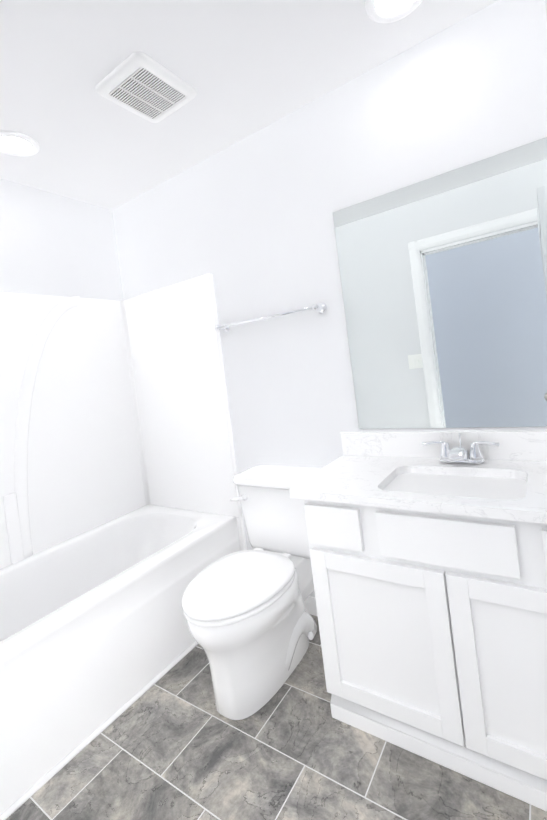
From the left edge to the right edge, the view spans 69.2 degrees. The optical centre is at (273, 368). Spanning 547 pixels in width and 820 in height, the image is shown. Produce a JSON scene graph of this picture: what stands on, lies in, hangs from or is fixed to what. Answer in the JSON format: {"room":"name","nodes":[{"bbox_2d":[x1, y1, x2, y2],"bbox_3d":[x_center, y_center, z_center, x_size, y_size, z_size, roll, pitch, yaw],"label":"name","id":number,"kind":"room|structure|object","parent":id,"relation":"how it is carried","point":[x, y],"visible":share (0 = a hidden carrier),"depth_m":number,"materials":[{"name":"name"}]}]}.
{"room":"bathroom","nodes":[
{"label":"bathroom","id":0,"kind":"room"},
{"bbox_2d":[0,178,123,300],"bbox_3d":[-1.493,0.224,1.949,0.120,2.440,1.835,-7,1,34],"label":"wall","id":1,"kind":"structure","parent":0,"point":[51,244],"depth_m":2.32,"materials":[{"name":"paint"}]},
{"bbox_2d":[0,0,497,209],"bbox_3d":[-0.551,-1.162,0.542,3.520,0.100,3.140,-7,1,34],"label":"ceiling","id":2,"kind":"structure","parent":0,"point":[245,68],"depth_m":1.53,"materials":[{"name":"white paint"}]},
{"bbox_2d":[0,131,39,156],"bbox_3d":[-1.202,-1.037,1.839,0.204,0.009,0.204,-7,1,34],"label":"recessed light","id":3,"kind":"object","parent":2,"relation":"in","point":[12,143],"visible":1,"depth_m":1.84,"materials":[{"name":"white paint"}]},
{"bbox_2d":[95,52,196,122],"bbox_3d":[-0.510,-1.116,1.608,0.290,0.024,0.310,-7,1,34],"label":"ceiling vent","id":4,"kind":"object","parent":2,"relation":"in","point":[145,86],"visible":1,"depth_m":1.57,"materials":[{"name":"white plastic"}]},
{"bbox_2d":[365,0,422,22],"bbox_3d":[0.409,-1.233,1.316,0.204,0.009,0.204,-7,1,34],"label":"recessed light","id":5,"kind":"object","parent":2,"relation":"in","point":[384,11],"visible":1,"depth_m":1.36,"materials":[{"name":"white paint"}]},
{"bbox_2d":[6,614,546,819],"bbox_3d":[-0.237,1.358,0.563,3.520,0.100,3.140,-7,1,34],"label":"floor","id":6,"kind":"structure","parent":0,"point":[173,743],"depth_m":1.27,"materials":[{"name":"tile"}]},
{"bbox_2d":[0,274,246,819],"bbox_3d":[-0.983,0.469,1.818,0.813,1.829,1.516,-7,1,34],"label":"shower","id":7,"kind":"object","parent":6,"relation":"on","point":[121,523],"visible":0.96,"depth_m":2.15,"materials":[{"name":"white plastic"}]},
{"bbox_2d":[182,465,321,720],"bbox_3d":[-0.064,0.895,1.698,0.481,0.757,0.756,-7,1,34],"label":"toilet","id":8,"kind":"object","parent":6,"relation":"on","point":[251,624],"visible":0.9,"depth_m":1.56,"materials":[{"name":"white ceramic"}]},
{"bbox_2d":[289,430,546,810],"bbox_3d":[0.642,0.726,1.362,0.988,0.925,0.498,-7,1,34],"label":"bathroom vanity","id":9,"kind":"object","parent":6,"relation":"on","point":[429,571],"visible":0.96,"depth_m":1.22,"materials":[{"name":"white paint"}]},
{"bbox_2d":[422,433,499,463],"bbox_3d":[0.688,0.304,1.474,0.269,0.105,0.123,-7,1,34],"label":"faucet","id":10,"kind":"object","parent":9,"relation":"on","point":[456,454],"visible":0.98,"depth_m":1.46,"materials":[{"name":"silver metal"}]},
{"bbox_2d":[112,0,546,596],"bbox_3d":[0.115,0.023,2.029,2.710,2.440,0.120,-7,1,34],"label":"wall","id":11,"kind":"structure","parent":0,"point":[248,224],"depth_m":1.87,"materials":[{"name":"paint"}]},
{"bbox_2d":[215,302,326,331],"bbox_3d":[-0.041,-0.250,1.987,0.647,0.052,0.080,-7,1,34],"label":"towel rail","id":12,"kind":"object","parent":11,"relation":"attached to","point":[321,307],"visible":1,"depth_m":1.91,"materials":[{"name":"silver metal"}]},
{"bbox_2d":[304,596,316,615],"bbox_3d":[0.166,1.202,2.022,0.700,0.086,0.014,-7,1,34],"label":"baseboard","id":13,"kind":"structure","parent":11,"relation":"attached to","point":[310,604],"depth_m":1.99,"materials":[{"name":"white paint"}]},
{"bbox_2d":[333,137,546,428],"bbox_3d":[0.657,-0.253,1.561,0.800,0.980,0.006,-7,1,34],"label":"mirror","id":14,"kind":"object","parent":11,"relation":"attached to","point":[444,281],"visible":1,"depth_m":1.53,"materials":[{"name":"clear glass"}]}
]}

